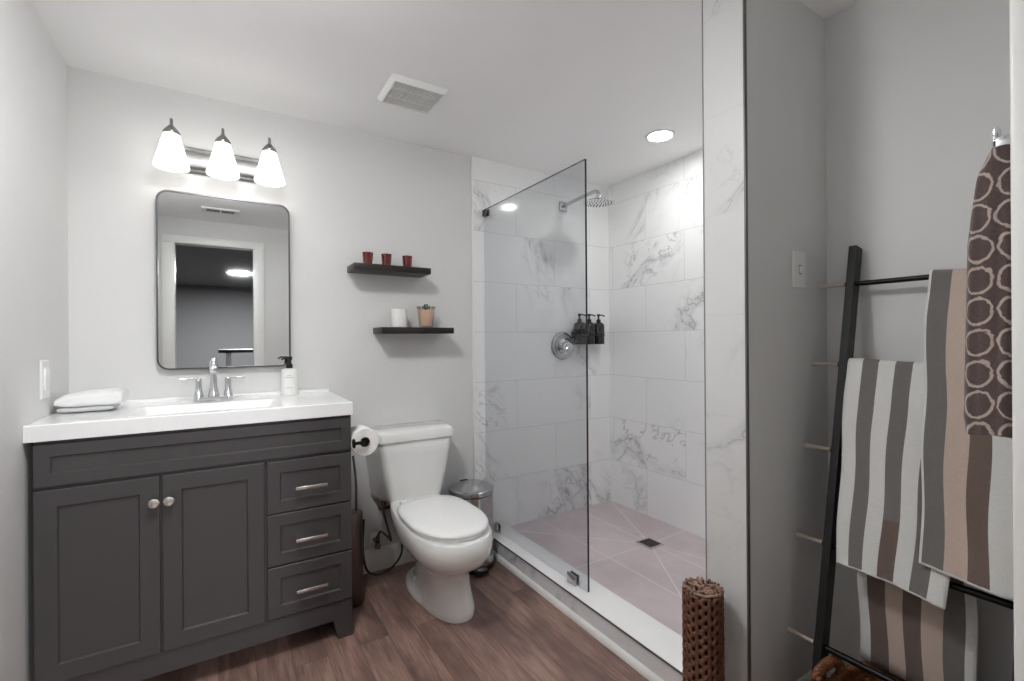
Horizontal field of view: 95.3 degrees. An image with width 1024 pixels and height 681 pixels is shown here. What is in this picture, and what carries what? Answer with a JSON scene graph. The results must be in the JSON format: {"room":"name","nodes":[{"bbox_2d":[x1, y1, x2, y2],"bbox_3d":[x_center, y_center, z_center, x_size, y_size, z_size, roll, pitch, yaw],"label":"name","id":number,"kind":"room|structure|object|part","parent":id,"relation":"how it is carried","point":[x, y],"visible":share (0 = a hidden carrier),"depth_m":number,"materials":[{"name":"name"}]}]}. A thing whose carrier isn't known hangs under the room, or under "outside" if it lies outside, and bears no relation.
{"room":"bathroom","nodes":[
{"label":"bathroom","id":0,"kind":"room"},
{"bbox_2d":[0,0,68,680],"bbox_3d":[-1.042,0.060,0.671,0.100,2.170,2.640,0,0,-32],"label":"wall","id":1,"kind":"structure","parent":0,"point":[34,314],"depth_m":1.35,"materials":[{"name":"grey paint"}]},
{"bbox_2d":[39,360,49,399],"bbox_3d":[-1.484,0.124,1.488,0.010,0.122,0.078,0,0,-32],"label":"rocker switch","id":2,"kind":"object","parent":1,"relation":"attached to","point":[44,364],"visible":1,"depth_m":1.47,"materials":[{"name":"plastic"}]},
{"bbox_2d":[67,66,610,550],"bbox_3d":[-0.477,0.057,2.514,2.807,2.170,0.108,0,0,-32],"label":"wall","id":3,"kind":"structure","parent":0,"point":[346,193],"depth_m":2.36,"materials":[{"name":"grey paint"}]},
{"bbox_2d":[153,118,284,186],"bbox_3d":[-1.186,-0.763,1.916,0.454,0.192,0.178,0,0,-32],"label":"vanity light","id":4,"kind":"object","parent":3,"relation":"attached to","point":[171,155],"visible":1,"depth_m":1.90,"materials":[{"name":"white glass"}]},
{"bbox_3d":[-1.313,-0.731,1.801,0.117,0.128,0.117,0,0,-32],"label":"lamp shade","id":5,"kind":"part","parent":4,"relation":"part of","materials":[{"name":"white glass"}]},
{"bbox_3d":[-1.224,-0.744,1.978,0.422,0.105,0.032,0,0,-32],"label":"plate","id":6,"kind":"part","parent":4,"relation":"part of","materials":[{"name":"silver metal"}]},
{"bbox_3d":[-1.169,-0.732,1.890,0.117,0.128,0.117,0,0,-32],"label":"lamp shade","id":7,"kind":"part","parent":4,"relation":"part of","materials":[{"name":"white glass"}]},
{"bbox_3d":[-1.027,-0.733,1.979,0.117,0.128,0.117,0,0,-32],"label":"lamp shade","id":8,"kind":"part","parent":4,"relation":"part of","materials":[{"name":"white glass"}]},
{"bbox_2d":[155,190,290,369],"bbox_3d":[-1.210,-0.244,1.986,0.482,0.721,0.029,0,0,-32],"label":"wall mirror","id":9,"kind":"object","parent":3,"relation":"attached to","point":[223,263],"visible":0.94,"depth_m":1.97,"materials":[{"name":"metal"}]},
{"bbox_2d":[368,500,392,549],"bbox_3d":[-0.619,0.890,2.300,0.168,0.235,0.079,0,0,-25],"label":"water supply valve","id":10,"kind":"object","parent":3,"relation":"attached to","point":[374,538],"visible":0.8,"depth_m":2.28,"materials":[{"name":"metal"}]},
{"bbox_2d":[363,542,414,573],"bbox_3d":[-0.920,1.091,2.171,1.680,0.108,0.014,0,0,-32],"label":"baseboard","id":11,"kind":"structure","parent":3,"relation":"attached to","point":[386,556],"depth_m":2.34,"materials":[{"name":"white paint"}]},
{"bbox_2d":[347,262,430,277],"bbox_3d":[-0.601,-0.344,2.295,0.372,0.030,0.150,0,0,-32],"label":"floating shelf","id":12,"kind":"object","parent":3,"relation":"attached to","point":[359,268],"visible":1,"depth_m":2.25,"materials":[{"name":"brown wood"}]},
{"bbox_2d":[362,252,372,263],"bbox_3d":[-0.690,-0.389,2.235,0.051,0.062,0.051,0,0,-32],"label":"candle","id":13,"kind":"object","parent":12,"relation":"on","point":[367,256],"visible":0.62,"depth_m":2.21,"materials":[{"name":"red wax"}]},
{"bbox_2d":[381,253,391,264],"bbox_3d":[-0.613,-0.390,2.282,0.051,0.062,0.051,0,0,-32],"label":"candle","id":14,"kind":"object","parent":12,"relation":"on","point":[386,258],"visible":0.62,"depth_m":2.26,"materials":[{"name":"red glass"}]},
{"bbox_2d":[402,255,411,266],"bbox_3d":[-0.524,-0.390,2.338,0.051,0.062,0.051,0,0,-32],"label":"candle","id":15,"kind":"object","parent":12,"relation":"on","point":[406,259],"visible":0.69,"depth_m":2.32,"materials":[{"name":"red glass"}]},
{"bbox_2d":[373,327,453,333],"bbox_3d":[-0.494,-0.049,2.360,0.372,0.030,0.150,0,0,-32],"label":"floating shelf","id":16,"kind":"object","parent":3,"relation":"attached to","point":[379,330],"visible":1,"depth_m":2.29,"materials":[{"name":"brown wood"}]},
{"bbox_2d":[391,309,406,326],"bbox_3d":[-0.560,-0.110,2.320,0.077,0.092,0.077,0,0,-32],"label":"candle","id":17,"kind":"object","parent":16,"relation":"on","point":[398,316],"visible":0.84,"depth_m":2.29,"materials":[{"name":"white wax"}]},
{"bbox_2d":[416,304,435,325],"bbox_3d":[-0.441,-0.126,2.394,0.098,0.122,0.098,0,0,-32],"label":"potted plant","id":18,"kind":"object","parent":16,"relation":"on","point":[425,317],"visible":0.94,"depth_m":2.37,"materials":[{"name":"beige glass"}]},
{"bbox_2d":[471,156,475,478],"bbox_3d":[-0.216,0.030,2.615,0.010,2.120,0.011,0,0,-32],"label":"trim","id":19,"kind":"structure","parent":3,"relation":"attached to","point":[472,200],"depth_m":2.61,"materials":[{"name":"white paint"}]},
{"bbox_2d":[551,332,573,359],"bbox_3d":[0.336,0.033,2.911,0.176,0.176,0.077,0,0,-32],"label":"shower valve","id":20,"kind":"object","parent":3,"relation":"attached to","point":[562,345],"visible":1,"depth_m":2.91,"materials":[{"name":"silver metal"}]},
{"bbox_3d":[0.344,0.036,2.907,0.100,0.100,0.063,0,0,-32],"label":"handle","id":21,"kind":"part","parent":20,"relation":"part of","materials":[{"name":"silver metal"}]},
{"bbox_2d":[559,190,614,211],"bbox_3d":[0.432,-0.828,2.771,0.180,0.096,0.422,0,0,-32],"label":"shower head","id":22,"kind":"object","parent":3,"relation":"attached to","point":[599,201],"visible":0.97,"depth_m":2.69},
{"bbox_3d":[0.411,-0.849,2.805,0.021,0.042,0.340,0,0,-32],"label":"arm","id":23,"kind":"part","parent":22,"relation":"part of","materials":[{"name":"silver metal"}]},
{"bbox_2d":[494,540,682,680],"bbox_3d":[0.253,1.091,2.039,0.136,0.091,1.460,0,0,-32],"label":"trim","id":24,"kind":"structure","parent":3,"relation":"attached to","point":[653,663],"depth_m":1.79,"materials":[{"name":"stone"}]},
{"bbox_2d":[494,520,682,671],"bbox_3d":[0.253,1.040,2.040,0.146,0.009,1.460,0,0,-32],"label":"shower curb","id":25,"kind":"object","parent":3,"relation":"attached to","point":[661,640],"depth_m":1.85,"materials":[{"name":"stone"}]},
{"bbox_2d":[482,159,589,591],"bbox_3d":[0.078,0.148,2.281,0.028,1.781,0.864,0,0,-32],"label":"glass shower panel","id":26,"kind":"object","parent":25,"relation":"on","point":[573,578],"visible":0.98,"depth_m":1.92,"materials":[{"name":"clear glass"}]},
{"bbox_2d":[494,538,682,675],"bbox_3d":[0.191,1.042,2.001,0.003,0.006,1.460,0,0,-32],"label":"trim","id":27,"kind":"structure","parent":3,"relation":"attached to","point":[603,617],"depth_m":1.77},
{"bbox_2d":[572,332,604,337],"bbox_3d":[0.493,-0.036,3.001,0.241,0.040,0.090,0,0,-32],"label":"holder","id":28,"kind":"object","parent":3,"relation":"attached to","point":[573,334],"visible":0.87,"depth_m":2.96,"materials":[{"name":"black plastic"}]},
{"bbox_2d":[574,313,585,343],"bbox_3d":[0.428,-0.073,2.955,0.075,0.196,0.075,0,0,32],"label":"pump bottle","id":29,"kind":"object","parent":28,"relation":"in","point":[579,326],"visible":0.97,"depth_m":2.92,"materials":[{"name":"black plastic"}]},
{"bbox_2d":[585,314,595,343],"bbox_3d":[0.496,-0.073,2.997,0.075,0.196,0.075,0,0,28],"label":"pump bottle","id":30,"kind":"object","parent":28,"relation":"in","point":[591,326],"visible":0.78,"depth_m":2.96,"materials":[{"name":"black plastic"}]},
{"bbox_2d":[594,314,604,343],"bbox_3d":[0.564,-0.074,3.039,0.075,0.196,0.075,0,0,28],"label":"pump bottle","id":31,"kind":"object","parent":28,"relation":"in","point":[599,326],"visible":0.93,"depth_m":3.01,"materials":[{"name":"black plastic"}]},
{"bbox_2d":[141,559,648,680],"bbox_3d":[-0.078,1.179,1.260,2.345,0.080,2.650,0,0,-32],"label":"floor","id":32,"kind":"structure","parent":0,"point":[513,633],"depth_m":1.73,"materials":[{"name":"brown wood"}]},
{"bbox_2d":[33,415,352,680],"bbox_3d":[-1.112,0.719,1.760,0.888,0.855,0.501,0,0,-32],"label":"vanity cabinet","id":33,"kind":"object","parent":32,"relation":"on","point":[161,552],"visible":0.98,"depth_m":1.53,"materials":[{"name":"grey paint"}]},
{"bbox_3d":[-1.253,0.717,1.423,0.291,0.564,0.018,0,0,-32],"label":"door","id":34,"kind":"part","parent":33,"relation":"part of","materials":[{"name":"grey paint"}]},
{"bbox_3d":[-1.131,0.514,1.474,0.031,0.031,0.026,0,0,-32],"label":"knob","id":35,"kind":"part","parent":33,"relation":"part of","materials":[{"name":"silver metal"}]},
{"bbox_3d":[-1.098,0.514,1.494,0.031,0.031,0.026,0,0,-32],"label":"knob","id":36,"kind":"part","parent":33,"relation":"part of","materials":[{"name":"silver metal"}]},
{"bbox_2d":[23,389,352,442],"bbox_3d":[-1.128,0.259,1.768,0.909,0.060,0.482,0,0,-32],"label":"countertop","id":37,"kind":"structure","parent":33,"relation":"on","point":[173,413],"depth_m":1.61,"materials":[{"name":"white stone"}]},
{"bbox_2d":[54,387,128,412],"bbox_3d":[-1.464,0.206,1.636,0.176,0.074,0.148,0,0,-32],"label":"folded towel","id":38,"kind":"object","parent":37,"relation":"on","point":[104,398],"visible":1,"depth_m":1.58,"materials":[{"name":"white fabric"}]},
{"bbox_2d":[179,359,245,401],"bbox_3d":[-1.199,0.157,1.877,0.172,0.169,0.156,0,0,10],"label":"faucet","id":39,"kind":"object","parent":37,"relation":"on","point":[213,394],"visible":1,"depth_m":1.87,"materials":[{"name":"silver metal"}]},
{"bbox_3d":[-1.264,0.188,1.845,0.080,0.078,0.036,0,0,-32],"label":"handle","id":40,"kind":"part","parent":39,"relation":"part of","materials":[{"name":"silver metal"}]},
{"bbox_3d":[-1.202,0.233,1.883,0.136,0.017,0.048,0,0,-32],"label":"plate","id":41,"kind":"part","parent":39,"relation":"part of","materials":[{"name":"silver metal"}]},
{"bbox_3d":[-1.180,0.150,1.847,0.042,0.154,0.128,0,0,-32],"label":"spout","id":42,"kind":"part","parent":39,"relation":"part of","materials":[{"name":"silver metal"}]},
{"bbox_3d":[-1.141,0.187,1.921,0.080,0.078,0.036,0,0,-32],"label":"handle","id":43,"kind":"part","parent":39,"relation":"part of","materials":[{"name":"silver metal"}]},
{"bbox_2d":[281,356,297,395],"bbox_3d":[-0.979,0.155,2.054,0.068,0.171,0.067,0,0,-32],"label":"soap dispenser","id":44,"kind":"object","parent":37,"relation":"on","point":[289,375],"visible":1,"depth_m":2.03,"materials":[{"name":"white plastic"}]},
{"bbox_3d":[-1.001,0.715,1.580,0.289,0.564,0.018,0,0,-32],"label":"door","id":45,"kind":"part","parent":33,"relation":"part of","materials":[{"name":"grey paint"}]},
{"bbox_3d":[-0.749,0.525,1.738,0.290,0.184,0.018,0,0,-32],"label":"drawer","id":46,"kind":"part","parent":33,"relation":"part of","materials":[{"name":"grey paint"}]},
{"bbox_3d":[-0.746,0.902,1.738,0.290,0.182,0.018,0,0,-32],"label":"drawer","id":47,"kind":"part","parent":33,"relation":"part of","materials":[{"name":"grey paint"}]},
{"bbox_3d":[-0.747,0.714,1.738,0.290,0.182,0.018,0,0,-32],"label":"drawer","id":48,"kind":"part","parent":33,"relation":"part of","materials":[{"name":"grey paint"}]},
{"bbox_3d":[-0.738,0.533,1.717,0.108,0.012,0.030,0,0,-32],"label":"handle","id":49,"kind":"part","parent":33,"relation":"part of","materials":[{"name":"silver metal"}]},
{"bbox_3d":[-0.735,0.905,1.717,0.108,0.012,0.030,0,0,-32],"label":"handle","id":50,"kind":"part","parent":33,"relation":"part of","materials":[{"name":"silver metal"}]},
{"bbox_3d":[-0.736,0.721,1.717,0.108,0.012,0.030,0,0,-32],"label":"handle","id":51,"kind":"part","parent":33,"relation":"part of","materials":[{"name":"silver metal"}]},
{"bbox_2d":[352,438,368,448],"bbox_3d":[-0.614,0.396,1.861,0.066,0.036,0.158,0,0,-32],"label":"toilet paper holder","id":52,"kind":"object","parent":33,"relation":"attached to","point":[364,441],"visible":0.87,"depth_m":1.80,"materials":[{"name":"black metal"}]},
{"bbox_3d":[-0.615,0.396,1.867,0.061,0.029,0.147,0,0,-32],"label":"arm","id":53,"kind":"part","parent":52,"relation":"part of","materials":[{"name":"black metal"}]},
{"bbox_2d":[351,425,378,455],"bbox_3d":[-0.605,0.400,1.880,0.109,0.109,0.098,0,0,-32],"label":"toilet paper roll","id":54,"kind":"object","parent":52,"relation":"hanging from","point":[358,432],"visible":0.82,"depth_m":1.84,"materials":[{"name":"paper"}]},
{"bbox_2d":[351,455,363,607],"bbox_3d":[-0.698,0.823,2.035,0.094,0.640,0.094,0,0,-32],"label":"toilet brush holder","id":55,"kind":"object","parent":32,"relation":"on","point":[357,514],"visible":0.59,"depth_m":2.01,"materials":[{"name":"brown metal"}]},
{"bbox_3d":[-0.687,0.625,2.043,0.023,0.246,0.010,0,0,-32],"label":"brush handle","id":56,"kind":"part","parent":55,"relation":"part of","materials":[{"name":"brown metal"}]},
{"bbox_2d":[351,509,363,607],"bbox_3d":[-0.697,0.943,2.035,0.094,0.400,0.094,0,0,-32],"label":"canister","id":57,"kind":"object","parent":55,"relation":"on","point":[357,514],"depth_m":2.00,"materials":[{"name":"brown metal"}]},
{"bbox_2d":[366,420,491,623],"bbox_3d":[-0.343,0.781,2.065,0.424,0.718,0.794,0,0,-32],"label":"toilet","id":58,"kind":"object","parent":32,"relation":"on","point":[448,537],"visible":0.98,"depth_m":2.00,"materials":[{"name":"white ceramic"}]},
{"bbox_2d":[363,519,402,575],"bbox_3d":[-0.622,0.984,2.246,0.197,0.283,0.019,0,0,-29],"label":"hose","id":59,"kind":"object","parent":58,"relation":"attached to","point":[400,555],"visible":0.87,"depth_m":2.22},
{"bbox_3d":[-0.499,0.623,2.315,0.424,0.294,0.187,0,0,-32],"label":"tank","id":60,"kind":"part","parent":58,"relation":"part of","materials":[{"name":"white ceramic"}]},
{"bbox_3d":[-0.500,0.451,2.315,0.424,0.054,0.206,0,0,-32],"label":"tank lid","id":61,"kind":"part","parent":58,"relation":"part of","materials":[{"name":"white ceramic"}]},
{"bbox_3d":[-0.330,0.947,2.022,0.322,0.386,0.710,0,0,-32],"label":"bowl","id":62,"kind":"part","parent":58,"relation":"part of","materials":[{"name":"white ceramic"}]},
{"bbox_3d":[-0.287,0.728,1.953,0.316,0.022,0.492,0,0,-32],"label":"lid","id":63,"kind":"part","parent":58,"relation":"part of","materials":[{"name":"white plastic"}]},
{"bbox_2d":[448,479,493,575],"bbox_3d":[-0.196,0.929,2.365,0.230,0.420,0.270,0,0,-32],"label":"pedal bin","id":64,"kind":"object","parent":32,"relation":"on","point":[477,492],"visible":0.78,"depth_m":2.31,"materials":[{"name":"metal"}]},
{"bbox_3d":[-0.208,0.744,2.382,0.230,0.049,0.230,0,0,-32],"label":"lid","id":65,"kind":"part","parent":64,"relation":"part of","materials":[{"name":"metal"}]},
{"bbox_2d":[494,551,663,680],"bbox_3d":[0.221,1.123,1.950,0.014,0.027,1.593,0,0,-32],"label":"curb","id":66,"kind":"object","parent":32,"relation":"on","point":[639,667],"visible":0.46,"depth_m":1.84,"materials":[{"name":"white paint"}]},
{"bbox_2d":[682,576,724,680],"bbox_3d":[0.527,0.902,1.286,0.109,0.460,0.109,0,0,-32],"label":"cylinder","id":67,"kind":"object","parent":32,"relation":"on","point":[703,638],"visible":1,"depth_m":1.25,"materials":[{"name":"brown wicker"}]},
{"bbox_2d":[810,655,905,680],"bbox_3d":[0.932,0.994,1.121,0.454,0.272,0.353,0,0,-32],"label":"wicker basket","id":68,"kind":"object","parent":32,"relation":"on","point":[849,672],"visible":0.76,"depth_m":1.27,"materials":[{"name":"wicker"}]},
{"bbox_3d":[0.847,0.891,1.253,0.152,0.064,0.038,0,0,-32],"label":"handle","id":69,"kind":"part","parent":68,"relation":"part of","materials":[{"name":"wicker"}]},
{"bbox_2d":[787,245,1013,680],"bbox_3d":[1.011,0.423,1.205,0.323,1.416,0.497,0,0,-32],"label":"ladder","id":70,"kind":"object","parent":32,"relation":"on","point":[821,649],"visible":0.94,"depth_m":1.33,"materials":[{"name":"black wood"}]},
{"bbox_3d":[0.927,0.423,1.341,0.323,1.416,0.020,0,0,-32],"label":"rail","id":71,"kind":"part","parent":70,"relation":"part of","materials":[{"name":"black wood"}]},
{"bbox_2d":[836,358,949,609],"bbox_3d":[1.012,0.338,1.224,0.166,0.575,0.267,0,0,-32],"label":"striped towel","id":72,"kind":"object","parent":70,"relation":"hanging from","point":[879,512],"visible":0.78,"depth_m":1.23,"materials":[{"name":"fabric"}]},
{"bbox_2d":[857,570,977,680],"bbox_3d":[1.020,0.599,1.206,0.066,0.595,0.252,0,0,-32],"label":"striped towel","id":73,"kind":"object","parent":70,"relation":"hanging from","point":[904,635],"visible":0.44,"depth_m":1.21,"materials":[{"name":"fabric"}]},
{"bbox_2d":[919,268,1013,599],"bbox_3d":[1.103,0.182,1.121,0.212,0.744,0.195,0,0,-32],"label":"striped towel","id":74,"kind":"object","parent":70,"relation":"hanging from","point":[966,536],"visible":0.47,"depth_m":1.11,"materials":[{"name":"fabric"}]},
{"bbox_3d":[1.126,0.422,1.020,0.323,1.416,0.020,0,0,-32],"label":"rail","id":75,"kind":"part","parent":70,"relation":"part of","materials":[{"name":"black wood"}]},
{"bbox_2d":[31,0,859,186],"bbox_3d":[0.142,-1.083,1.413,2.907,0.100,2.640,0,0,-32],"label":"ceiling","id":76,"kind":"structure","parent":0,"point":[546,86],"depth_m":1.73,"materials":[{"name":"paint"}]},
{"bbox_2d":[377,73,447,113],"bbox_3d":[-0.416,-1.020,1.950,0.233,0.019,0.217,0,0,-32],"label":"exhaust fan cover","id":77,"kind":"object","parent":76,"relation":"attached to","point":[399,91],"visible":1,"depth_m":1.92,"materials":[{"name":"plastic"}]},
{"bbox_2d":[384,82,439,112],"bbox_3d":[-0.416,-1.014,1.950,0.189,0.008,0.181,0,0,-32],"label":"grille","id":78,"kind":"object","parent":77,"relation":"attached to","point":[415,96],"depth_m":1.93,"materials":[{"name":"plastic"}]},
{"bbox_2d":[645,129,674,141],"bbox_3d":[0.748,-1.033,2.359,0.144,0.008,0.144,0,0,-32],"label":"recessed light","id":79,"kind":"object","parent":76,"relation":"in","point":[659,135],"visible":1,"depth_m":2.36,"materials":[{"name":"plastic"}]},
{"bbox_2d":[510,500,705,635],"bbox_3d":[0.677,1.106,2.304,0.883,0.050,1.460,0,0,-32],"label":"floor","id":80,"kind":"structure","parent":0,"point":[651,581],"depth_m":2.39,"materials":[{"name":"tile"}]},
{"bbox_2d":[636,537,663,549],"bbox_3d":[0.738,1.084,2.498,0.104,0.005,0.104,0,0,-32],"label":"shower drain","id":81,"kind":"object","parent":80,"relation":"on","point":[649,543],"visible":1,"depth_m":2.50,"materials":[{"name":"silver metal"}]},
{"bbox_2d":[608,149,705,538],"bbox_3d":[1.087,0.045,2.563,0.100,2.170,1.478,0,0,-32],"label":"wall","id":82,"kind":"structure","parent":0,"point":[656,262],"depth_m":2.80,"materials":[{"name":"stone"}]},
{"bbox_2d":[703,0,746,680],"bbox_3d":[0.608,0.049,1.332,0.009,2.170,0.124,0,0,-32],"label":"tile","id":83,"kind":"structure","parent":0,"point":[722,19],"depth_m":1.32,"materials":[{"name":"stone"}]},
{"bbox_2d":[702,0,706,579],"bbox_3d":[0.572,-0.001,1.383,0.004,2.070,0.004,0,0,-32],"label":"trim","id":84,"kind":"structure","parent":83,"relation":"attached to","point":[702,0],"depth_m":1.38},
{"bbox_2d":[746,0,829,680],"bbox_3d":[1.083,0.045,1.621,1.102,2.170,0.118,0,0,-32],"label":"wall pier","id":85,"kind":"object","parent":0,"point":[786,98],"visible":0.3,"depth_m":1.38,"materials":[{"name":"grey paint"}]},
{"bbox_2d":[743,0,750,680],"bbox_3d":[0.642,0.048,1.277,0.011,2.170,0.005,0,0,-32],"label":"trim","id":86,"kind":"structure","parent":85,"relation":"attached to","point":[744,1],"depth_m":1.27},
{"bbox_2d":[792,250,805,288],"bbox_3d":[0.872,-0.214,1.412,0.068,0.112,0.014,0,0,-32],"label":"light switch","id":87,"kind":"object","parent":85,"relation":"attached to","point":[798,258],"visible":1,"depth_m":1.41,"materials":[{"name":"plastic"}]},
{"bbox_2d":[797,669,831,680],"bbox_3d":[0.845,1.078,1.389,0.440,0.108,0.014,0,0,-32],"label":"baseboard","id":88,"kind":"object","parent":85,"relation":"attached to","point":[806,677],"visible":0.2,"depth_m":1.43,"materials":[{"name":"white paint"}]},
{"bbox_2d":[825,0,1013,680],"bbox_3d":[1.312,0.044,1.137,0.100,2.170,0.944,0,0,-32],"label":"wall","id":89,"kind":"structure","parent":0,"point":[916,91],"depth_m":1.34,"materials":[{"name":"grey paint"}]},
{"bbox_3d":[1.137,0.045,0.772,0.585,2.170,0.310,0,0,-32],"label":"wall","id":90,"kind":"structure","parent":0,"visible":0},
{"bbox_2d":[964,144,1011,437],"bbox_3d":[0.864,-0.082,0.837,0.100,0.500,0.074,0,0,-32],"label":"towel","id":91,"kind":"object","parent":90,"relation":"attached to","point":[988,331],"visible":0.7,"depth_m":0.81,"materials":[{"name":"brown fabric"}]},
{"bbox_2d":[993,126,1009,147],"bbox_3d":[0.847,-0.339,0.796,0.060,0.062,0.034,0,0,-32],"label":"towel hook","id":92,"kind":"object","parent":90,"relation":"attached to","point":[998,139],"visible":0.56,"depth_m":0.80,"materials":[{"name":"silver metal"}]},
{"bbox_2d":[1009,0,1023,680],"bbox_3d":[0.806,0.047,0.739,0.013,2.170,0.020,0,0,-32],"label":"trim","id":93,"kind":"structure","parent":90,"relation":"attached to","point":[1016,7],"depth_m":0.74,"materials":[{"name":"white paint"}]}
]}

